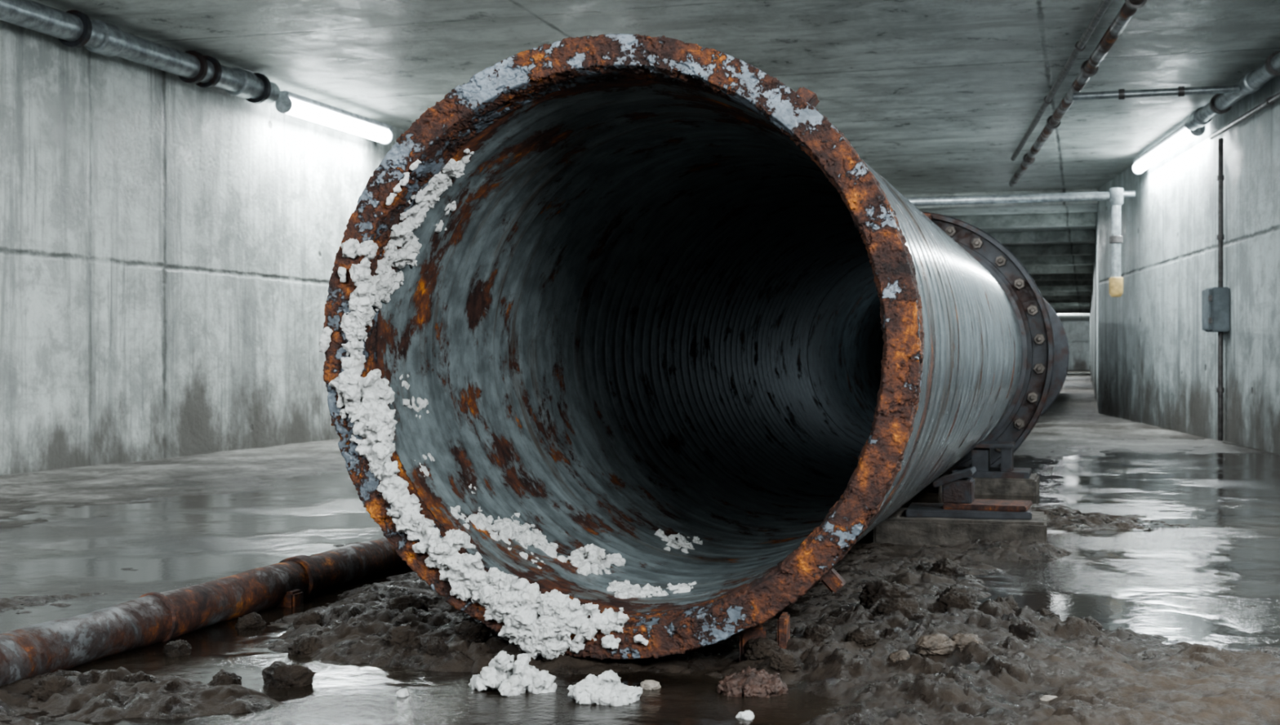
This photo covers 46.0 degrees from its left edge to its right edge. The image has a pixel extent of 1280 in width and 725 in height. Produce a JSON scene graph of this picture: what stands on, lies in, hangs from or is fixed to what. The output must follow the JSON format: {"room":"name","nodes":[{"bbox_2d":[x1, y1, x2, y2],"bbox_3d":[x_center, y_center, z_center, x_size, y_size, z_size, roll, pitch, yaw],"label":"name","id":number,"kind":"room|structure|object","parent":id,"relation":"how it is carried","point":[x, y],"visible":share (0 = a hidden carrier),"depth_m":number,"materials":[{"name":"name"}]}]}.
{"room":"underground passage","nodes":[
{"label":"underground passage","id":0,"kind":"room"},
{"bbox_2d":[0,20,404,475],"bbox_3d":[9.227,-1.155,62.448,0.300,4.540,135.000,0,0,16],"label":"wall","id":1,"kind":"structure","parent":0,"point":[169,245],"depth_m":14.75,"materials":[{"name":"concrete"}]},
{"bbox_2d":[0,369,1279,606],"bbox_3d":[16.049,0.833,60.433,13.930,0.065,135.000,0,0,16],"label":"floor","id":2,"kind":"structure","parent":0,"point":[1073,419],"depth_m":14.22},
{"bbox_2d":[162,639,191,657],"bbox_3d":[-1.566,0.979,5.110,0.093,0.083,0.118,0,0,-27],"label":"clod","id":3,"kind":"object","parent":2,"relation":"on","point":[180,647],"visible":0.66,"depth_m":5.08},
{"bbox_2d":[0,436,1279,724],"bbox_3d":[0.591,0.973,9.215,13.300,0.001,22.000,0,0,16],"label":"puddle","id":4,"kind":"object","parent":2,"relation":"on","point":[1141,581],"visible":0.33,"depth_m":6.98,"materials":[{"name":"liquid"}]},
{"bbox_2d":[395,688,408,697],"bbox_3d":[-0.702,0.987,4.480,0.040,0.033,0.051,0,0,16],"label":"mineral deposit","id":5,"kind":"object","parent":4,"relation":"on","point":[402,692],"visible":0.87,"depth_m":4.46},
{"bbox_2d":[467,650,557,696],"bbox_3d":[-0.390,0.943,4.564,0.272,0.148,0.190,0,0,40],"label":"mineral deposit","id":6,"kind":"object","parent":4,"relation":"in","point":[510,677],"visible":0.92,"depth_m":4.52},
{"bbox_2d":[567,669,642,706],"bbox_3d":[-0.101,0.961,4.420,0.216,0.129,0.163,0,0,16],"label":"mineral deposit","id":7,"kind":"object","parent":4,"relation":"in","point":[607,688],"visible":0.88,"depth_m":4.38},
{"bbox_2d":[735,709,754,719],"bbox_3d":[0.291,0.984,4.196,0.054,0.030,0.045,0,0,16],"label":"mineral deposit","id":8,"kind":"object","parent":4,"relation":"on","point":[748,714],"visible":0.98,"depth_m":4.19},
{"bbox_2d":[0,503,1279,724],"bbox_3d":[1.079,0.918,6.935,7.069,0.189,7.906,0,0,16],"label":"mud","id":9,"kind":"object","parent":2,"relation":"on","point":[1120,676],"visible":0.41,"depth_m":4.75,"materials":[{"name":"soil"}]},
{"bbox_2d":[31,674,75,701],"bbox_3d":[-1.715,0.964,4.425,0.131,0.098,0.118,0,0,-26],"label":"clod","id":10,"kind":"object","parent":9,"relation":"on","point":[49,685],"visible":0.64,"depth_m":4.39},
{"bbox_2d":[122,670,152,681],"bbox_3d":[-1.502,0.957,4.515,0.089,0.065,0.076,0,0,16],"label":"clod","id":11,"kind":"object","parent":9,"relation":"on","point":[140,676],"visible":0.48,"depth_m":4.49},
{"bbox_2d":[0,536,407,686],"bbox_3d":[-0.794,0.919,8.451,0.228,0.232,10.951,0,0,16],"label":"pipe","id":12,"kind":"object","parent":9,"relation":"on","point":[65,643],"visible":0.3,"depth_m":5.38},
{"bbox_2d":[207,668,242,685],"bbox_3d":[-1.261,0.981,4.599,0.107,0.088,0.125,0,0,16],"label":"clod","id":13,"kind":"object","parent":9,"relation":"on","point":[223,677],"visible":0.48,"depth_m":4.57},
{"bbox_2d":[234,611,266,627],"bbox_3d":[-1.460,0.979,5.647,0.119,0.086,0.100,0,0,-30],"label":"clod","id":14,"kind":"object","parent":9,"relation":"on","point":[253,619],"visible":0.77,"depth_m":5.62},
{"bbox_2d":[262,660,315,687],"bbox_3d":[-1.091,0.977,4.645,0.143,0.117,0.164,0,0,-43],"label":"clod","id":15,"kind":"object","parent":9,"relation":"on","point":[278,674],"visible":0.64,"depth_m":4.60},
{"bbox_2d":[287,634,322,654],"bbox_3d":[-1.134,0.975,5.142,0.127,0.098,0.139,0,0,16],"label":"clod","id":16,"kind":"object","parent":9,"relation":"on","point":[304,644],"visible":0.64,"depth_m":5.10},
{"bbox_2d":[292,609,325,630],"bbox_3d":[-1.200,0.945,5.466,0.116,0.094,0.132,0,0,16],"label":"clod","id":17,"kind":"object","parent":9,"relation":"on","point":[308,617],"visible":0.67,"depth_m":5.43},
{"bbox_2d":[382,625,422,647],"bbox_3d":[-0.795,0.928,5.060,0.128,0.094,0.109,0,0,-37],"label":"clod","id":18,"kind":"object","parent":9,"relation":"on","point":[397,635],"visible":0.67,"depth_m":5.03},
{"bbox_2d":[386,593,429,611],"bbox_3d":[-0.876,0.927,5.686,0.161,0.110,0.140,0,0,16],"label":"clod","id":19,"kind":"object","parent":9,"relation":"on","point":[402,602],"visible":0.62,"depth_m":5.65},
{"bbox_2d":[420,635,448,654],"bbox_3d":[-0.672,0.936,4.947,0.105,0.078,0.095,0,0,16],"label":"clod","id":20,"kind":"object","parent":9,"relation":"on","point":[430,645],"visible":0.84,"depth_m":4.92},
{"bbox_2d":[440,604,467,613],"bbox_3d":[-0.683,0.971,5.789,0.150,0.115,0.139,0,0,16],"label":"clod","id":21,"kind":"object","parent":9,"relation":"on","point":[450,609],"visible":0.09,"depth_m":5.75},
{"bbox_2d":[453,620,490,643],"bbox_3d":[-0.567,0.921,5.125,0.132,0.093,0.107,0,0,16],"label":"clod","id":22,"kind":"object","parent":9,"relation":"on","point":[476,632],"visible":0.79,"depth_m":5.09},
{"bbox_2d":[322,33,1054,662],"bbox_3d":[1.109,-0.063,8.990,2.450,2.450,8.650,0,0,16],"label":"pipe","id":23,"kind":"object","parent":9,"relation":"on","point":[604,336],"visible":0.91,"depth_m":6.29,"materials":[{"name":"grey metal"}]},
{"bbox_2d":[318,326,333,353],"bbox_3d":[-1.068,-0.076,5.128,0.049,0.092,0.040,0,0,16],"label":"mineral deposit","id":24,"kind":"object","parent":23,"relation":"attached to","point":[325,338],"visible":1,"depth_m":5.12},
{"bbox_2d":[337,266,346,282],"bbox_3d":[-1.007,-0.297,5.104,0.030,0.055,0.038,0,0,-2],"label":"mineral deposit","id":25,"kind":"object","parent":23,"relation":"attached to","point":[342,271],"visible":1,"depth_m":5.09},
{"bbox_2d":[340,238,359,259],"bbox_3d":[-0.970,-0.385,5.097,0.095,0.076,0.062,0,0,16],"label":"mineral deposit","id":26,"kind":"object","parent":23,"relation":"attached to","point":[349,247],"visible":0.96,"depth_m":5.08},
{"bbox_2d":[385,192,397,205],"bbox_3d":[-0.833,-0.547,5.058,0.033,0.044,0.032,0,0,16],"label":"mineral deposit","id":27,"kind":"object","parent":23,"relation":"attached to","point":[390,198],"visible":1,"depth_m":5.05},
{"bbox_2d":[393,172,409,192],"bbox_3d":[-0.797,-0.602,5.042,0.056,0.070,0.028,0,0,16],"label":"mineral deposit","id":28,"kind":"object","parent":23,"relation":"attached to","point":[404,181],"visible":1,"depth_m":5.04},
{"bbox_2d":[399,373,409,390],"bbox_3d":[-0.856,0.067,5.476,0.037,0.066,0.080,0,0,16],"label":"mineral deposit","id":29,"kind":"object","parent":23,"relation":"attached to","point":[404,383],"visible":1,"depth_m":5.46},
{"bbox_2d":[409,259,417,266],"bbox_3d":[-0.817,-0.360,5.413,0.037,0.033,0.026,0,0,16],"label":"mineral deposit","id":30,"kind":"object","parent":23,"relation":"attached to","point":[414,264],"visible":0.67,"depth_m":5.41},
{"bbox_2d":[408,159,421,170],"bbox_3d":[-0.750,-0.658,5.033,0.044,0.037,0.024,0,0,16],"label":"mineral deposit","id":31,"kind":"object","parent":23,"relation":"attached to","point":[414,166],"visible":1,"depth_m":5.03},
{"bbox_2d":[402,395,428,412],"bbox_3d":[-0.824,0.153,5.531,0.046,0.062,0.212,0,0,16],"label":"mineral deposit","id":32,"kind":"object","parent":23,"relation":"attached to","point":[422,403],"visible":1,"depth_m":5.53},
{"bbox_2d":[419,462,429,476],"bbox_3d":[-0.771,0.387,5.381,0.040,0.060,0.062,0,0,16],"label":"mineral deposit","id":33,"kind":"object","parent":23,"relation":"attached to","point":[424,468],"visible":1,"depth_m":5.38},
{"bbox_2d":[422,453,435,461],"bbox_3d":[-0.770,0.344,5.470,0.031,0.041,0.089,0,0,16],"label":"mineral deposit","id":34,"kind":"object","parent":23,"relation":"attached to","point":[429,455],"visible":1,"depth_m":5.47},
{"bbox_2d":[435,219,444,232],"bbox_3d":[-0.734,-0.496,5.501,0.041,0.047,0.051,0,0,-33],"label":"mineral deposit","id":35,"kind":"object","parent":23,"relation":"attached to","point":[439,227],"visible":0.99,"depth_m":5.48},
{"bbox_2d":[444,200,456,215],"bbox_3d":[-0.693,-0.563,5.484,0.049,0.056,0.088,0,0,16],"label":"mineral deposit","id":36,"kind":"object","parent":23,"relation":"attached to","point":[452,206],"visible":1,"depth_m":5.49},
{"bbox_2d":[449,505,466,519],"bbox_3d":[-0.657,0.541,5.394,0.058,0.060,0.091,0,0,16],"label":"mineral deposit","id":37,"kind":"object","parent":23,"relation":"attached to","point":[454,511],"visible":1,"depth_m":5.38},
{"bbox_2d":[328,151,630,659],"bbox_3d":[-0.507,0.114,5.089,1.063,1.703,0.376,0,0,16],"label":"mineral deposit","id":38,"kind":"object","parent":23,"relation":"attached to","point":[510,600],"visible":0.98,"depth_m":5.03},
{"bbox_2d":[464,512,498,533],"bbox_3d":[-0.584,0.588,5.487,0.094,0.083,0.224,0,0,33],"label":"mineral deposit","id":39,"kind":"object","parent":23,"relation":"attached to","point":[479,520],"visible":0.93,"depth_m":5.46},
{"bbox_2d":[489,515,537,546],"bbox_3d":[-0.481,0.637,5.601,0.146,0.124,0.332,0,0,16],"label":"mineral deposit","id":40,"kind":"object","parent":23,"relation":"on","point":[506,528],"visible":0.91,"depth_m":5.59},
{"bbox_2d":[519,551,528,559],"bbox_3d":[-0.421,0.705,5.482,0.036,0.036,0.040,0,0,16],"label":"mineral deposit","id":41,"kind":"object","parent":23,"relation":"attached to","point":[524,555],"visible":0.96,"depth_m":5.47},
{"bbox_2d":[515,522,558,551],"bbox_3d":[-0.400,0.676,5.723,0.158,0.116,0.214,0,0,16],"label":"mineral deposit","id":42,"kind":"object","parent":23,"relation":"attached to","point":[544,543],"visible":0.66,"depth_m":5.74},
{"bbox_2d":[544,546,568,562],"bbox_3d":[-0.316,0.728,5.666,0.096,0.074,0.048,0,0,-6],"label":"mineral deposit","id":43,"kind":"object","parent":23,"relation":"in","point":[550,551],"visible":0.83,"depth_m":5.65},
{"bbox_2d":[567,546,610,575],"bbox_3d":[-0.203,0.766,5.738,0.147,0.106,0.300,0,0,10],"label":"mineral deposit","id":44,"kind":"object","parent":23,"relation":"in","point":[577,558],"visible":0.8,"depth_m":5.69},
{"bbox_2d":[583,543,605,563],"bbox_3d":[-0.179,0.729,5.771,0.094,0.077,0.129,0,0,16],"label":"mineral deposit","id":45,"kind":"object","parent":44,"relation":"on","point":[593,552],"visible":1,"depth_m":5.76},
{"bbox_2d":[600,634,621,649],"bbox_3d":[-0.093,0.895,4.839,0.067,0.049,0.039,0,0,16],"label":"mineral deposit","id":46,"kind":"object","parent":23,"relation":"attached to","point":[608,641],"visible":1,"depth_m":4.83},
{"bbox_2d":[604,552,625,566],"bbox_3d":[-0.101,0.783,5.932,0.087,0.065,0.086,0,0,16],"label":"mineral deposit","id":47,"kind":"object","parent":23,"relation":"attached to","point":[616,559],"visible":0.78,"depth_m":5.91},
{"bbox_2d":[606,580,662,598],"bbox_3d":[-0.019,0.831,5.458,0.199,0.064,0.236,0,0,2],"label":"mineral deposit","id":48,"kind":"object","parent":23,"relation":"on","point":[624,590],"visible":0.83,"depth_m":5.44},
{"bbox_2d":[633,634,648,645],"bbox_3d":[0.003,0.884,4.813,0.047,0.036,0.036,0,0,-12],"label":"mineral deposit","id":49,"kind":"object","parent":23,"relation":"attached to","point":[638,637],"visible":1,"depth_m":4.80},
{"bbox_2d":[652,590,668,595],"bbox_3d":[0.074,0.838,5.438,0.036,0.038,0.063,0,0,44],"label":"mineral deposit","id":50,"kind":"object","parent":23,"relation":"attached to","point":[664,593],"visible":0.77,"depth_m":5.43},
{"bbox_2d":[666,541,680,549],"bbox_3d":[0.146,0.804,6.576,0.071,0.052,0.038,0,0,32],"label":"mineral deposit","id":51,"kind":"object","parent":23,"relation":"attached to","point":[671,544],"visible":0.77,"depth_m":6.57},
{"bbox_2d":[654,528,694,549],"bbox_3d":[0.149,0.787,6.660,0.210,0.096,0.121,0,0,16],"label":"mineral deposit","id":52,"kind":"object","parent":23,"relation":"in","point":[660,532],"visible":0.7,"depth_m":6.65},
{"bbox_2d":[668,585,683,590],"bbox_3d":[0.128,0.840,5.559,0.076,0.042,0.034,0,0,-16],"label":"mineral deposit","id":53,"kind":"object","parent":23,"relation":"in","point":[670,587],"visible":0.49,"depth_m":5.54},
{"bbox_2d":[673,533,688,542],"bbox_3d":[0.179,0.792,6.769,0.065,0.052,0.114,0,0,-23],"label":"mineral deposit","id":54,"kind":"object","parent":23,"relation":"attached to","point":[678,535],"visible":0.52,"depth_m":6.75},
{"bbox_2d":[675,582,688,586],"bbox_3d":[0.160,0.840,5.635,0.057,0.034,0.074,0,0,43],"label":"mineral deposit","id":55,"kind":"object","parent":23,"relation":"in","point":[683,584],"visible":0.45,"depth_m":5.62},
{"bbox_2d":[674,586,691,592],"bbox_3d":[0.158,0.833,5.505,0.061,0.035,0.052,0,0,-30],"label":"mineral deposit","id":56,"kind":"object","parent":23,"relation":"in","point":[681,589],"visible":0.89,"depth_m":5.50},
{"bbox_2d":[680,546,688,553],"bbox_3d":[0.194,0.818,6.518,0.039,0.039,0.034,0,0,16],"label":"mineral deposit","id":57,"kind":"object","parent":23,"relation":"attached to","point":[683,549],"visible":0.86,"depth_m":6.51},
{"bbox_2d":[692,535,699,541],"bbox_3d":[0.255,0.810,6.838,0.041,0.052,0.039,0,0,-30],"label":"mineral deposit","id":58,"kind":"object","parent":23,"relation":"attached to","point":[695,538],"visible":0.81,"depth_m":6.83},
{"bbox_2d":[716,666,788,697],"bbox_3d":[0.337,0.971,4.534,0.221,0.098,0.192,0,0,16],"label":"debris","id":59,"kind":"object","parent":9,"relation":"on","point":[750,682],"visible":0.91,"depth_m":4.49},
{"bbox_2d":[743,636,779,660],"bbox_3d":[0.392,0.922,4.844,0.112,0.080,0.099,0,0,16],"label":"clod","id":60,"kind":"object","parent":9,"relation":"on","point":[760,647],"visible":0.89,"depth_m":4.81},
{"bbox_2d":[768,651,804,672],"bbox_3d":[0.460,0.942,4.719,0.112,0.076,0.094,0,0,16],"label":"clod","id":61,"kind":"object","parent":9,"relation":"on","point":[782,661],"visible":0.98,"depth_m":4.69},
{"bbox_2d":[803,623,834,641],"bbox_3d":[0.592,0.912,4.995,0.119,0.098,0.137,0,0,16],"label":"clod","id":62,"kind":"object","parent":9,"relation":"on","point":[816,632],"visible":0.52,"depth_m":4.96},
{"bbox_2d":[845,627,879,646],"bbox_3d":[0.719,0.901,4.901,0.104,0.088,0.124,0,0,-21],"label":"clod","id":63,"kind":"object","parent":9,"relation":"on","point":[867,637],"visible":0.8,"depth_m":4.86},
{"bbox_2d":[857,579,917,608],"bbox_3d":[0.926,0.890,5.675,0.197,0.154,0.174,0,0,-25],"label":"clod","id":64,"kind":"object","parent":9,"relation":"on","point":[873,591],"visible":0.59,"depth_m":5.63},
{"bbox_2d":[871,597,924,622],"bbox_3d":[0.895,0.875,5.213,0.185,0.131,0.171,0,0,16],"label":"clod","id":65,"kind":"object","parent":9,"relation":"on","point":[909,608],"visible":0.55,"depth_m":5.18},
{"bbox_2d":[888,648,910,662],"bbox_3d":[0.811,0.923,4.717,0.074,0.054,0.085,0,0,16],"label":"stone","id":66,"kind":"object","parent":9,"relation":"on","point":[899,655],"visible":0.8,"depth_m":4.69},
{"bbox_2d":[913,632,955,657],"bbox_3d":[0.933,0.896,4.773,0.136,0.084,0.115,0,0,-42],"label":"stone","id":67,"kind":"object","parent":9,"relation":"on","point":[936,643],"visible":0.97,"depth_m":4.74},
{"bbox_2d":[928,557,966,577],"bbox_3d":[1.384,0.945,6.790,0.165,0.138,0.188,0,0,16],"label":"clod","id":68,"kind":"object","parent":9,"relation":"on","point":[946,566],"visible":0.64,"depth_m":6.73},
{"bbox_2d":[935,591,975,612],"bbox_3d":[1.113,0.869,5.355,0.145,0.110,0.135,0,0,-5],"label":"clod","id":69,"kind":"object","parent":9,"relation":"on","point":[953,599],"visible":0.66,"depth_m":5.31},
{"bbox_2d":[941,586,977,605],"bbox_3d":[1.286,0.972,6.090,0.170,0.137,0.169,0,0,16],"label":"clod","id":70,"kind":"object","parent":9,"relation":"on","point":[969,592],"visible":0.26,"depth_m":6.08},
{"bbox_2d":[949,632,983,652],"bbox_3d":[1.038,0.896,4.807,0.113,0.071,0.096,0,0,16],"label":"stone","id":71,"kind":"object","parent":9,"relation":"on","point":[961,640],"visible":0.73,"depth_m":4.78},
{"bbox_2d":[991,595,1019,611],"bbox_3d":[1.330,0.918,5.551,0.134,0.118,0.168,0,0,16],"label":"clod","id":72,"kind":"object","parent":9,"relation":"on","point":[1010,600],"visible":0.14,"depth_m":5.54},
{"bbox_2d":[1008,620,1040,637],"bbox_3d":[1.285,0.898,5.046,0.104,0.073,0.099,0,0,16],"label":"clod","id":73,"kind":"object","parent":9,"relation":"on","point":[1024,628],"visible":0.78,"depth_m":5.02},
{"bbox_2d":[1035,608,1060,618],"bbox_3d":[1.517,0.968,5.654,0.113,0.097,0.124,0,0,16],"label":"clod","id":74,"kind":"object","parent":9,"relation":"on","point":[1043,611],"visible":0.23,"depth_m":5.63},
{"bbox_2d":[1039,694,1057,701],"bbox_3d":[1.197,0.978,4.395,0.066,0.015,0.073,0,0,16],"label":"stone","id":75,"kind":"object","parent":9,"relation":"on","point":[1046,697],"visible":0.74,"depth_m":4.38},
{"bbox_2d":[1079,615,1102,631],"bbox_3d":[1.591,0.946,5.367,0.107,0.082,0.125,0,0,16],"label":"clod","id":76,"kind":"object","parent":9,"relation":"on","point":[1092,620],"visible":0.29,"depth_m":5.35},
{"bbox_2d":[640,679,661,689],"bbox_3d":[0.030,0.984,4.583,0.066,0.045,0.069,0,0,16],"label":"stone","id":77,"kind":"object","parent":2,"relation":"on","point":[646,684],"visible":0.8,"depth_m":4.56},
{"bbox_2d":[807,259,1069,445],"bbox_3d":[6.844,-0.120,28.351,2.450,2.450,31.685,0,0,16],"label":"pipe","id":78,"kind":"object","parent":2,"relation":"on","point":[845,344],"visible":0.13,"depth_m":15.02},
{"bbox_2d":[873,507,1047,546],"bbox_3d":[1.768,0.935,8.292,0.918,0.212,0.641,0,0,16],"label":"concrete block","id":79,"kind":"object","parent":2,"relation":"on","point":[898,528],"visible":0.43,"depth_m":8.02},
{"bbox_2d":[906,466,1032,519],"bbox_3d":[1.808,0.708,8.290,0.680,0.255,0.452,0,0,16],"label":"support","id":80,"kind":"object","parent":79,"relation":"on","point":[959,501],"visible":1,"depth_m":8.17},
{"bbox_2d":[938,471,1039,495],"bbox_3d":[2.623,0.926,11.325,0.713,0.170,0.610,0,0,16],"label":"concrete block","id":81,"kind":"object","parent":2,"relation":"on","point":[983,486],"visible":0.48,"depth_m":11.01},
{"bbox_2d":[952,440,1031,478],"bbox_3d":[2.643,0.726,11.318,0.550,0.250,0.500,0,0,16],"label":"steel packing","id":82,"kind":"object","parent":81,"relation":"on","point":[980,454],"visible":0.76,"depth_m":11.12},
{"bbox_2d":[30,0,1279,321],"bbox_3d":[16.021,-3.344,60.325,13.930,0.250,134.800,0,0,16],"label":"ceiling","id":83,"kind":"structure","parent":0,"point":[935,96],"depth_m":14.99,"materials":[{"name":"concrete"}]},
{"bbox_2d":[0,0,279,103],"bbox_3d":[-5.759,-2.891,10.302,0.322,0.322,12.500,0,0,16],"label":"pipe","id":84,"kind":"object","parent":83,"relation":"attached to","point":[73,28],"visible":1,"depth_m":13.81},
{"bbox_2d":[275,90,393,144],"bbox_3d":[-3.551,-2.853,17.757,0.198,0.239,2.610,0,0,16],"label":"fluorescent light","id":85,"kind":"object","parent":83,"relation":"attached to","point":[289,103],"visible":0.97,"depth_m":17.50,"materials":[{"name":"white"}]},
{"bbox_2d":[902,188,1097,209],"bbox_3d":[4.000,-2.995,28.530,8.920,0.260,0.350,0,0,16],"label":"ceiling beam","id":86,"kind":"structure","parent":83,"relation":"attached to","point":[1088,202],"depth_m":27.62,"materials":[{"name":"concrete"}]},
{"bbox_2d":[949,212,1096,228],"bbox_3d":[5.307,-3.008,32.941,8.920,0.260,0.350,0,0,16],"label":"ceiling beam","id":87,"kind":"structure","parent":83,"relation":"attached to","point":[1059,220],"depth_m":31.91,"materials":[{"name":"concrete"}]},
{"bbox_2d":[986,230,1095,244],"bbox_3d":[6.613,-3.021,37.352,8.920,0.260,0.350,0,0,16],"label":"ceiling beam","id":88,"kind":"structure","parent":83,"relation":"attached to","point":[1083,236],"depth_m":36.25,"materials":[{"name":"concrete"}]},
{"bbox_2d":[1004,244,1094,256],"bbox_3d":[7.920,-3.034,41.762,8.920,0.260,0.350,0,0,16],"label":"ceiling beam","id":89,"kind":"structure","parent":83,"relation":"attached to","point":[1084,249],"depth_m":40.65,"materials":[{"name":"concrete"}]},
{"bbox_2d":[1016,255,1093,266],"bbox_3d":[9.226,-3.047,46.173,8.920,0.260,0.350,0,0,16],"label":"ceiling beam","id":90,"kind":"structure","parent":83,"relation":"attached to","point":[1070,260],"depth_m":45.06,"materials":[{"name":"concrete"}]},
{"bbox_2d":[1023,264,1093,274],"bbox_3d":[10.533,-3.060,50.583,8.920,0.260,0.350,0,0,16],"label":"ceiling beam","id":91,"kind":"structure","parent":83,"relation":"attached to","point":[1042,269],"depth_m":49.46,"materials":[{"name":"concrete"}]},
{"bbox_2d":[1010,0,1112,160],"bbox_3d":[3.766,-2.985,11.912,0.098,0.098,21.155,0,0,10],"label":"cable conduit","id":92,"kind":"object","parent":83,"relation":"attached to","point":[1080,46],"visible":1,"depth_m":15.26,"materials":[{"name":"metal"}]},
{"bbox_2d":[1030,272,1093,280],"bbox_3d":[11.839,-3.073,54.994,8.920,0.260,0.350,0,0,16],"label":"ceiling beam","id":93,"kind":"structure","parent":83,"relation":"attached to","point":[1046,277],"depth_m":53.87,"materials":[{"name":"concrete"}]},
{"bbox_2d":[1034,280,1092,286],"bbox_3d":[13.146,-3.086,59.404,8.920,0.260,0.350,0,0,16],"label":"ceiling beam","id":94,"kind":"structure","parent":83,"relation":"attached to","point":[1072,282],"depth_m":58.29,"materials":[{"name":"concrete"}]},
{"bbox_2d":[1037,285,1092,291],"bbox_3d":[14.452,-3.099,63.815,8.920,0.260,0.350,0,0,16],"label":"ceiling beam","id":95,"kind":"structure","parent":83,"relation":"attached to","point":[1083,288],"depth_m":62.67,"materials":[{"name":"concrete"}]},
{"bbox_2d":[1040,291,1091,296],"bbox_3d":[15.758,-3.112,68.225,8.920,0.260,0.350,0,0,16],"label":"ceiling beam","id":96,"kind":"structure","parent":83,"relation":"attached to","point":[1043,293],"depth_m":67.12,"materials":[{"name":"concrete"}]},
{"bbox_2d":[1042,295,1091,299],"bbox_3d":[17.065,-3.126,72.636,8.920,0.260,0.350,0,0,16],"label":"ceiling beam","id":97,"kind":"structure","parent":83,"relation":"attached to","point":[1051,297],"depth_m":71.50,"materials":[{"name":"concrete"}]},
{"bbox_2d":[1045,298,1091,302],"bbox_3d":[18.371,-3.139,77.046,8.920,0.260,0.350,0,0,16],"label":"ceiling beam","id":98,"kind":"structure","parent":83,"relation":"attached to","point":[1047,300],"depth_m":75.91,"materials":[{"name":"concrete"}]},
{"bbox_2d":[1048,302,1090,306],"bbox_3d":[19.678,-3.152,81.457,8.920,0.260,0.350,0,0,16],"label":"ceiling beam","id":99,"kind":"structure","parent":83,"relation":"attached to","point":[1051,304],"depth_m":80.33,"materials":[{"name":"concrete"}]},
{"bbox_2d":[1051,306,1090,308],"bbox_3d":[20.984,-3.165,85.868,8.920,0.260,0.350,0,0,16],"label":"trim","id":100,"kind":"structure","parent":83,"relation":"attached to","point":[1053,307],"depth_m":84.72,"materials":[{"name":"concrete"}]},
{"bbox_2d":[1053,308,1090,311],"bbox_3d":[22.291,-3.178,90.278,8.920,0.260,0.350,0,0,16],"label":"trim","id":101,"kind":"structure","parent":83,"relation":"attached to","point":[1055,309],"depth_m":89.15,"materials":[{"name":"concrete"}]},
{"bbox_2d":[1055,310,1090,313],"bbox_3d":[23.597,-3.191,94.689,8.920,0.260,0.350,0,0,16],"label":"trim","id":102,"kind":"structure","parent":83,"relation":"attached to","point":[1056,312],"depth_m":93.55,"materials":[{"name":"concrete"}]},
{"bbox_2d":[1008,0,1146,186],"bbox_3d":[4.216,-2.960,13.344,0.168,0.168,24.175,0,0,10],"label":"ceiling pipe","id":103,"kind":"object","parent":83,"relation":"hanging from","point":[1089,68],"visible":1,"depth_m":15.24,"materials":[{"name":"metal"}]},
{"bbox_2d":[1061,320,1089,369],"bbox_3d":[32.799,-1.343,125.760,8.940,4.140,0.200,0,0,16],"label":"wall","id":104,"kind":"structure","parent":0,"point":[1077,332],"depth_m":124.64,"materials":[{"name":"concrete"}]},
{"bbox_2d":[1089,76,1279,453],"bbox_3d":[20.484,-1.145,59.114,5.300,4.540,135.000,0,0,16],"label":"wall","id":105,"kind":"structure","parent":0,"point":[1153,362],"depth_m":19.41,"materials":[{"name":"concrete"}]},
{"bbox_2d":[906,187,1123,297],"bbox_3d":[4.848,-1.669,21.504,3.880,1.510,0.190,0,0,16],"label":"pipe","id":106,"kind":"object","parent":105,"relation":"attached to","point":[1114,196],"visible":0.96,"depth_m":21.05,"materials":[{"name":"galvanised steel"},{"name":"white plastic"},{"name":"yellow plastic"}]},
{"bbox_2d":[906,191,1135,198],"bbox_3d":[5.675,-2.570,23.551,3.900,0.100,0.100,0,0,16],"label":"conduit","id":107,"kind":"object","parent":105,"relation":"attached to","point":[1126,193],"visible":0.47,"depth_m":23.23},
{"bbox_2d":[1131,124,1205,174],"bbox_3d":[7.186,-2.922,20.651,0.187,0.228,4.004,0,0,8],"label":"fluorescent light","id":108,"kind":"object","parent":105,"relation":"attached to","point":[1181,136],"visible":0.81,"depth_m":20.36,"materials":[{"name":"white"}]},
{"bbox_2d":[1201,287,1230,332],"bbox_3d":[6.818,-0.623,17.895,0.242,0.520,0.422,0,0,8],"label":"junction box","id":109,"kind":"object","parent":105,"relation":"attached to","point":[1215,301],"visible":1,"depth_m":17.69,"materials":[{"name":"grey metal"}]},
{"bbox_2d":[1216,331,1224,440],"bbox_3d":[6.877,0.282,17.884,0.084,1.290,0.084,0,0,16],"label":"conduit","id":110,"kind":"object","parent":105,"relation":"attached to","point":[1220,389],"visible":1,"depth_m":17.86,"materials":[{"name":"metal"}]},
{"bbox_2d":[1217,137,1224,287],"bbox_3d":[6.877,-1.768,17.878,0.084,1.770,0.084,0,0,16],"label":"conduit","id":111,"kind":"object","parent":105,"relation":"attached to","point":[1220,177],"visible":0.94,"depth_m":17.85,"materials":[{"name":"metal"}]},
{"bbox_2d":[1184,50,1279,130],"bbox_3d":[5.503,-2.889,9.625,0.238,0.238,17.797,0,0,8],"label":"conduit","id":112,"kind":"object","parent":105,"relation":"attached to","point":[1253,81],"visible":1,"depth_m":16.05,"materials":[{"name":"metal"}]},
{"bbox_2d":[1072,84,1239,100],"bbox_3d":[5.459,-2.857,16.000,1.675,0.112,0.112,0,0,16],"label":"conduit","id":113,"kind":"object","parent":112,"relation":"attached to","point":[1180,91],"visible":1,"depth_m":15.97,"materials":[{"name":"metal"}]},
{"bbox_2d":[1208,92,1279,139],"bbox_3d":[5.661,-2.671,9.475,0.084,0.106,17.595,0,0,8],"label":"conduit","id":114,"kind":"object","parent":105,"relation":"attached to","point":[1269,101],"visible":1,"depth_m":16.44,"materials":[{"name":"metal"}]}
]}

